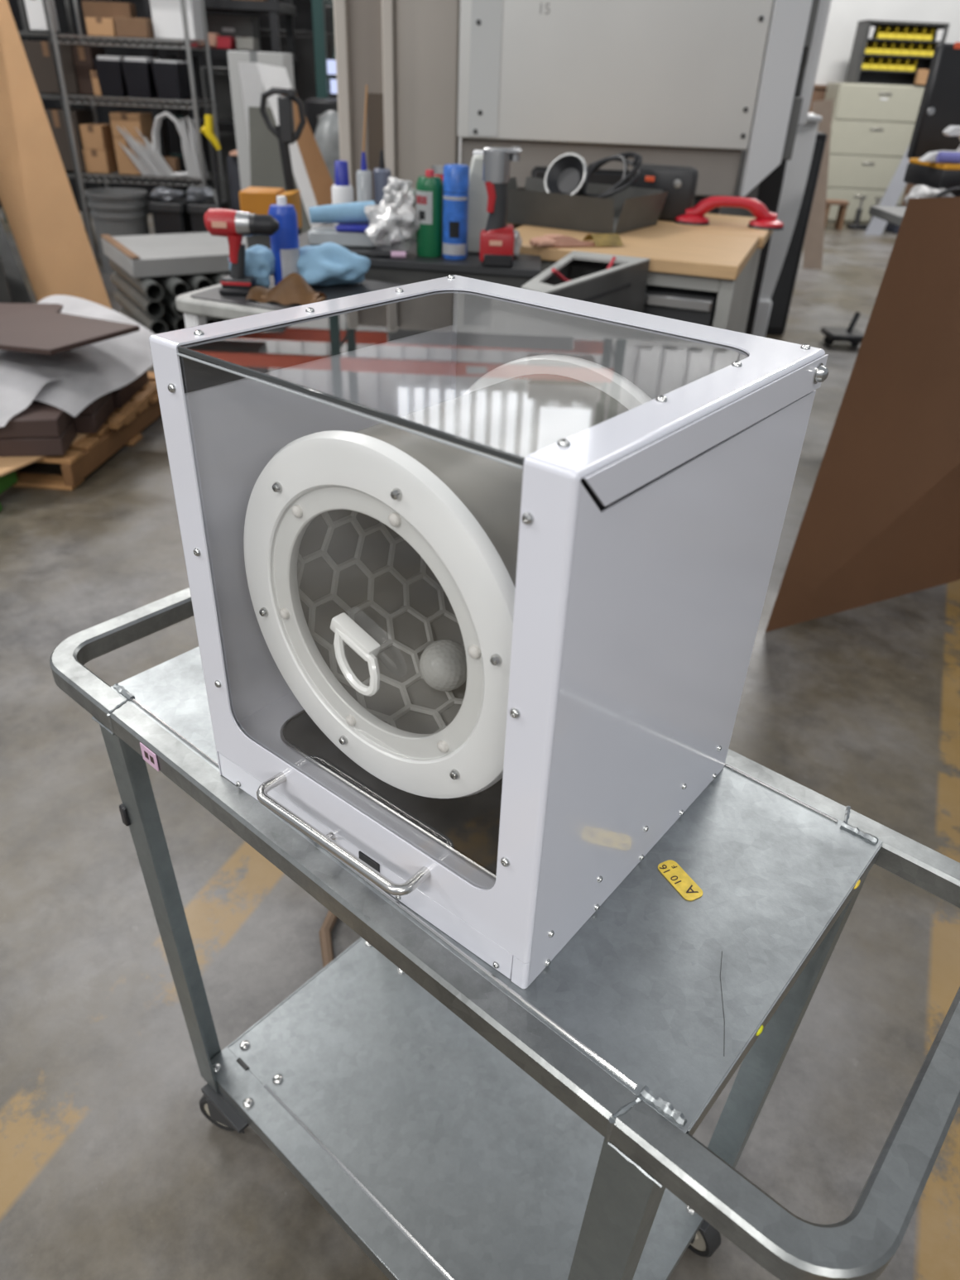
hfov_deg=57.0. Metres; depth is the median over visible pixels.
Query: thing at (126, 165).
carton
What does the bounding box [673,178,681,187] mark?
socket
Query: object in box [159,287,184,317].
pipe
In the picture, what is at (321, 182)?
sheet
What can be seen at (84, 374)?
sheet
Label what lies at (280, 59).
board
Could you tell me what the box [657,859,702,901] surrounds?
sticker
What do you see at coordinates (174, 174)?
scraps
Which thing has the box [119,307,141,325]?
pipe
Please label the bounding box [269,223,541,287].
bench
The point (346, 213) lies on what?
rag
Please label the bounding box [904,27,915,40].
bin
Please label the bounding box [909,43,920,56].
bin
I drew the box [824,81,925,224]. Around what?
file cabinet
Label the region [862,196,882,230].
jack
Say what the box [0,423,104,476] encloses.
cardboard sheet
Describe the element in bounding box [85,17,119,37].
carton
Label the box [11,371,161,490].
wooden pallet
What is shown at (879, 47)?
bin
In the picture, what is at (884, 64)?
bin
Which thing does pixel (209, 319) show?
pipe
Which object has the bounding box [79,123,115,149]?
carton
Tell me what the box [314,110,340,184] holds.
goods
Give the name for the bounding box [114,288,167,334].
pipe
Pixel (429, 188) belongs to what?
spray can
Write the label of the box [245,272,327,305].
pouch
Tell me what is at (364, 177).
cartridge
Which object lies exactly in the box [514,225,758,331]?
bench
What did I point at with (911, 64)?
bin
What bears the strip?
on the floor
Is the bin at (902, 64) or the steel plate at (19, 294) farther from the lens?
the bin at (902, 64)
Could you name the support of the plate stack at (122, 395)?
on the wooden pallet at (94, 449)
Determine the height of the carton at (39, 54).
0.331 m
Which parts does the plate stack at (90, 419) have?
plate, plate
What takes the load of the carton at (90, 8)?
on the wire shelving at (194, 100)
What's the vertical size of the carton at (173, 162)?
0.121 m
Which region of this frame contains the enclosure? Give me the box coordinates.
[148,274,828,988]
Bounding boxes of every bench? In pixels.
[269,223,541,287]
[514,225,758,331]
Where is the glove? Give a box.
[529,233,623,246]
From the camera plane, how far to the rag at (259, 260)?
2.70 m
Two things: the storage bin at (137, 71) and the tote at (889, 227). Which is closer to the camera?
the storage bin at (137, 71)
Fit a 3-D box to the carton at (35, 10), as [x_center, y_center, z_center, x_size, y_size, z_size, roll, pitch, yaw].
[-3.290,-4.725,6.624,0.140,0.261,0.202,2,33,0]
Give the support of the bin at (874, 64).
in the rack at (855, 74)
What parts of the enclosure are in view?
panel, pull handle, label plate, motor plate, panel, panel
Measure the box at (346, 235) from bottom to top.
0.071 m
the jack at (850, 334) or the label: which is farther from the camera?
the jack at (850, 334)
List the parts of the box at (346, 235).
lid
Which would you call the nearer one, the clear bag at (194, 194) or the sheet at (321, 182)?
the sheet at (321, 182)
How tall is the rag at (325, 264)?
0.124 m
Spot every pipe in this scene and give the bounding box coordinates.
[109,258,163,302]
[110,271,163,318]
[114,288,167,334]
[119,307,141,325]
[149,275,190,297]
[158,301,185,330]
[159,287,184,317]
[159,317,174,331]
[175,273,212,290]
[200,272,227,285]
[206,316,218,323]
[213,316,227,321]
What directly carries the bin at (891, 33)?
in the rack at (855, 74)
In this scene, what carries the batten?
on the wooden pallet at (94, 449)
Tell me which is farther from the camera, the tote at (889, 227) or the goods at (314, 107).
the tote at (889, 227)
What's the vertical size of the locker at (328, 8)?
1.950 m
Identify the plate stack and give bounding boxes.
[0,302,62,316]
[0,402,76,456]
[32,391,115,433]
[110,369,148,408]
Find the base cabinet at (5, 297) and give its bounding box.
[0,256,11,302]
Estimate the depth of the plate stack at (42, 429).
3.43 m
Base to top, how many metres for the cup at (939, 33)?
0.110 m
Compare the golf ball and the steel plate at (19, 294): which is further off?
the steel plate at (19, 294)
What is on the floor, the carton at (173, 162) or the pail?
the pail
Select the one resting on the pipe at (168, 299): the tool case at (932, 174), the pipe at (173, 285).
the pipe at (173, 285)
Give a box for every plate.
[0,220,33,303]
[0,308,139,354]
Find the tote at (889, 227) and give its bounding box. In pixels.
[884,204,906,234]
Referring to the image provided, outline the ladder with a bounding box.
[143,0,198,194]
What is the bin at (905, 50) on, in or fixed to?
in the rack at (855, 74)
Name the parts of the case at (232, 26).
handle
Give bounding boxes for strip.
[802,99,832,269]
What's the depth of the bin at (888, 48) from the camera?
10.22 m
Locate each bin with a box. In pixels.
[92,55,130,96]
[119,56,159,97]
[150,59,191,99]
[239,186,302,249]
[861,57,872,69]
[864,42,875,54]
[869,57,881,70]
[872,26,888,38]
[872,42,884,54]
[878,58,890,70]
[882,43,893,55]
[886,27,897,39]
[887,58,898,71]
[891,43,902,55]
[894,27,906,39]
[896,59,907,71]
[900,43,911,56]
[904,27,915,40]
[905,59,916,71]
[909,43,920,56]
[912,28,925,40]
[918,44,930,56]
[921,28,934,40]
[927,44,935,57]
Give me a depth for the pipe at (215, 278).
5.23 m
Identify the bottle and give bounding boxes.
[330,160,354,225]
[467,149,488,254]
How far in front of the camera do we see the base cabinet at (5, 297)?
5.45 m
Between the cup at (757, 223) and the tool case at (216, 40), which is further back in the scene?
the tool case at (216, 40)
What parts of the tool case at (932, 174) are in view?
lid trim, white bracket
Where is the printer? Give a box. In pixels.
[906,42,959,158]
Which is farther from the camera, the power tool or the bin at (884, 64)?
the bin at (884, 64)
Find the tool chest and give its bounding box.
[520,250,650,312]
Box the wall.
[458,0,959,163]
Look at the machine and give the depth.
4.23 m
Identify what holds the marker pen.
on the bench at (414, 268)
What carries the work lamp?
in the tray at (631, 208)
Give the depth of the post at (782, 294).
5.85 m
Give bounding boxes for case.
[189,33,236,49]
[206,14,260,50]
[903,125,959,196]
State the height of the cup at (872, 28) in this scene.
0.110 m
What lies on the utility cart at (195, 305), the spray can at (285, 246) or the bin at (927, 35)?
the spray can at (285, 246)
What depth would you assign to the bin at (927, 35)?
10.14 m
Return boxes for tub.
[148,197,191,234]
[186,199,229,232]
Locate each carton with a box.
[21,40,88,94]
[23,0,59,31]
[43,107,94,171]
[71,46,105,95]
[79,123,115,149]
[81,0,136,36]
[82,148,118,173]
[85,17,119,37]
[90,70,101,95]
[109,110,153,138]
[113,16,158,38]
[113,136,152,175]
[149,0,205,40]
[162,156,180,172]
[235,37,258,50]
[913,69,929,85]
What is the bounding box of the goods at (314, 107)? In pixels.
[304,97,337,136]
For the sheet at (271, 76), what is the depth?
5.54 m
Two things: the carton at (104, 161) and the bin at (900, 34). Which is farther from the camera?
the bin at (900, 34)
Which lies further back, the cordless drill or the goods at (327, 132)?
the goods at (327, 132)
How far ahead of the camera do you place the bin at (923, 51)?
10.22 m
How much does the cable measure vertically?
0.082 m
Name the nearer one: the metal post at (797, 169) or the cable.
the cable
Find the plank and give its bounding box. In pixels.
[864,143,910,234]
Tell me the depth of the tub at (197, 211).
6.87 m
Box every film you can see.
[364,176,420,251]
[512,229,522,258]
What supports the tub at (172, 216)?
on the floor
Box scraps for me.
[164,171,187,176]
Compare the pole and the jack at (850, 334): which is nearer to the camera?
the jack at (850, 334)
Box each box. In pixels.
[307,223,374,248]
[629,162,698,221]
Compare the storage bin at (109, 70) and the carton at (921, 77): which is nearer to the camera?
the storage bin at (109, 70)
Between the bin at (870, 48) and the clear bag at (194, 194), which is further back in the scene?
the bin at (870, 48)
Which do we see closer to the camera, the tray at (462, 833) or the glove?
the tray at (462, 833)
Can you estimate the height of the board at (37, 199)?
2.050 m
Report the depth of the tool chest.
2.94 m
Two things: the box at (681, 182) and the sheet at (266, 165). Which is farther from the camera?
the sheet at (266, 165)
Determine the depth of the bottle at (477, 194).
3.06 m
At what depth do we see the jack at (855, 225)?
10.72 m
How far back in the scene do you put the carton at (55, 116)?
6.97 m
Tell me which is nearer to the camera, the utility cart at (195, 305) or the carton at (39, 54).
the utility cart at (195, 305)
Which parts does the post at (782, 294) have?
door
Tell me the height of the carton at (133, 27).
0.121 m
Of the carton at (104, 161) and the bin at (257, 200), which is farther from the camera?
the carton at (104, 161)
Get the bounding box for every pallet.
[0,470,17,511]
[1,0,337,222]
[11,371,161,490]
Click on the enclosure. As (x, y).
(589, 500)
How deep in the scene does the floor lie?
1.80 m
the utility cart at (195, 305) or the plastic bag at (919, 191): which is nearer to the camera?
the utility cart at (195, 305)
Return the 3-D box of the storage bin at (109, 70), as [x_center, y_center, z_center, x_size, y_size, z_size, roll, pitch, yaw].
[-2.790,-4.353,6.822,0.202,0.258,0.396,2,33,0]
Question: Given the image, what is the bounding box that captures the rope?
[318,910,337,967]
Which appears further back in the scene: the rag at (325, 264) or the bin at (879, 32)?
the bin at (879, 32)
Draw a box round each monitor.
[326,57,337,95]
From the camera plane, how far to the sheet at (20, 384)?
3.48 m
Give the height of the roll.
0.044 m
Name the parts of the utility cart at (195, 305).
leg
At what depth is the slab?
5.17 m
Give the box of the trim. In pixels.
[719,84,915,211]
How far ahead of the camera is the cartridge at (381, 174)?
3.40 m
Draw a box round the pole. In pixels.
[211,189,218,208]
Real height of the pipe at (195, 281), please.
0.098 m
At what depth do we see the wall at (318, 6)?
7.26 m
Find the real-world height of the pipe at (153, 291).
0.098 m
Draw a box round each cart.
[49,587,959,1279]
[175,274,402,328]
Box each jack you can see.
[259,86,306,234]
[820,311,863,346]
[845,196,866,230]
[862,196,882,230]
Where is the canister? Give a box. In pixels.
[431,164,444,184]
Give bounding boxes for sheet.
[0,294,153,417]
[0,359,58,426]
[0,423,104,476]
[238,62,263,146]
[248,106,311,233]
[256,62,321,228]
[284,94,333,206]
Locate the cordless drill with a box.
[204,208,279,296]
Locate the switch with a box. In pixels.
[644,176,654,182]
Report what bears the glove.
on the bench at (702, 278)
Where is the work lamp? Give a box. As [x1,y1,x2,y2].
[543,152,587,195]
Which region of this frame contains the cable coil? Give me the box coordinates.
[579,151,642,198]
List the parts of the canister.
lid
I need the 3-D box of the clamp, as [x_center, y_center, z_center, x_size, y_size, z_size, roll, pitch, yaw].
[-1.960,-3.293,6.644,0.180,1.132,0.140,2,33,0]
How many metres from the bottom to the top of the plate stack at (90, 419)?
0.152 m
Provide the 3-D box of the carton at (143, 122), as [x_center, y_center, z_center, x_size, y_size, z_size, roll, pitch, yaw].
[-2.743,-4.067,6.975,0.230,0.166,0.302,2,33,0]
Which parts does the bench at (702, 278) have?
drawer pull, drawer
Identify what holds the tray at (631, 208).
on the bench at (702, 278)
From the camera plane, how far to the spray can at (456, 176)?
2.96 m
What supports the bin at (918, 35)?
in the rack at (855, 74)
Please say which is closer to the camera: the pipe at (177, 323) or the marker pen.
the marker pen
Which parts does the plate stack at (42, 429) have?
plate, plate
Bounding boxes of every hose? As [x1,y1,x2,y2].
[151,110,181,153]
[934,186,959,197]
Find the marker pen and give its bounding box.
[352,250,405,258]
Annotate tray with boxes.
[279,709,502,880]
[506,177,668,234]
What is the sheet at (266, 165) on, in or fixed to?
on the floor
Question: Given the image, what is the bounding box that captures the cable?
[551,256,615,282]
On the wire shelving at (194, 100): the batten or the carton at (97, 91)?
the carton at (97, 91)
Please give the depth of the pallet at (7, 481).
3.46 m
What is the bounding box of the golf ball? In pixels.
[419,639,466,691]
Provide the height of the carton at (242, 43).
0.087 m
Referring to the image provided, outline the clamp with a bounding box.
[200,114,221,208]
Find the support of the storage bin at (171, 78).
on the wire shelving at (194, 100)
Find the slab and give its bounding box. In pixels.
[100,231,247,278]
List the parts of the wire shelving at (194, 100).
post, post, wire shelf, wire shelf, plastic strips, wire shelf, plastic strips, post, post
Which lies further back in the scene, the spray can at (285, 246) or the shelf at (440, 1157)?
the spray can at (285, 246)
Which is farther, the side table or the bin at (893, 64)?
the bin at (893, 64)
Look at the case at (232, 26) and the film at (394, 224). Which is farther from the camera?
the case at (232, 26)
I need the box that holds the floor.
[0,207,959,1279]
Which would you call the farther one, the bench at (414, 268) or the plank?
the plank
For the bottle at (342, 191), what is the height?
0.231 m
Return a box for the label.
[139,742,159,771]
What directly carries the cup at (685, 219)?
on the suction lifter
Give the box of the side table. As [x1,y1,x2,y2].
[868,205,906,226]
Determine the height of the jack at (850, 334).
0.210 m
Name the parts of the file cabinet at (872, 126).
drawer handle, drawer, drawer, drawer handle, drawer, drawer handle, drawer, drawer handle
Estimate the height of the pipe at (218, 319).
0.098 m
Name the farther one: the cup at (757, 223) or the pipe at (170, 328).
the pipe at (170, 328)
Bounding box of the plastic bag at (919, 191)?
[903,184,954,205]
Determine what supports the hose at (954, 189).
on the side table
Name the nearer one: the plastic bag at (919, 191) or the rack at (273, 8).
the plastic bag at (919, 191)
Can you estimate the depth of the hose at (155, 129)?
6.89 m
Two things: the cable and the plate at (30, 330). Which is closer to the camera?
the cable
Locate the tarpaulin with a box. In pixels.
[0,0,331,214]
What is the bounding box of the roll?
[935,151,959,163]
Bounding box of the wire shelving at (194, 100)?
[45,0,225,263]
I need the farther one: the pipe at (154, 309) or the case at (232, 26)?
the case at (232, 26)
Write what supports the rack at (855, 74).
on the file cabinet at (872, 126)
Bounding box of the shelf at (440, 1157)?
[210,937,704,1279]
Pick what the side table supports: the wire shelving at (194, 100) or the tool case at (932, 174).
the tool case at (932, 174)
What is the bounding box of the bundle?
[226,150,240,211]
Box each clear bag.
[149,186,183,201]
[185,186,214,203]
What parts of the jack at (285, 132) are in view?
loop handle, lever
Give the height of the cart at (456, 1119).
0.856 m
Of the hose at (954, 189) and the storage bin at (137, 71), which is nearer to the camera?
the hose at (954, 189)
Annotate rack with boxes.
[18,0,102,248]
[165,0,299,199]
[844,19,949,86]
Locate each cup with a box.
[674,214,709,225]
[747,218,783,230]
[867,26,875,38]
[934,29,944,41]
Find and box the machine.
[333,0,831,334]
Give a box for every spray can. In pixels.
[268,196,299,286]
[415,169,443,257]
[442,163,469,259]
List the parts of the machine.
door, door plate, door, panel, post, white rail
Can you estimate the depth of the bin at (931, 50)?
10.22 m
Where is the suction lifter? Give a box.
[674,196,783,230]
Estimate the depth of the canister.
3.19 m
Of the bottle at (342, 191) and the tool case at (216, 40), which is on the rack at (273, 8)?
the tool case at (216, 40)
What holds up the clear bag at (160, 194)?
on the tub at (172, 216)
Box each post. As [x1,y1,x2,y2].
[719,131,827,335]
[752,115,822,337]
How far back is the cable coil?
3.63 m
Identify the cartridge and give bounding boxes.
[355,84,372,201]
[373,149,391,205]
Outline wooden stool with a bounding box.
[824,199,849,230]
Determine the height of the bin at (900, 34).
0.115 m
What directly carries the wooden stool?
on the floor
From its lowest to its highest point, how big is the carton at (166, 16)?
0.332 m
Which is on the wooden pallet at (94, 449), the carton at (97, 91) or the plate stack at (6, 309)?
the plate stack at (6, 309)
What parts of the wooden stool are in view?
leg, seat, leg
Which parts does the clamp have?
handle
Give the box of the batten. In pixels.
[108,380,157,429]
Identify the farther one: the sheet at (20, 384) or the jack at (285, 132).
the jack at (285, 132)
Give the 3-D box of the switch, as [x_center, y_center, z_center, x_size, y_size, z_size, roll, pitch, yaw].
[0.729,-1.977,3.790,0.040,0.020,0.010,13,34,16]
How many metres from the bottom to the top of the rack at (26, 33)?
2.200 m
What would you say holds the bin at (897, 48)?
in the rack at (855, 74)
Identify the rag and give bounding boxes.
[228,244,274,287]
[297,242,370,286]
[308,201,374,223]
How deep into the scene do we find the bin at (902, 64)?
10.30 m
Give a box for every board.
[0,0,111,309]
[227,50,294,190]
[764,196,959,632]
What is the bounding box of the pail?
[84,187,149,273]

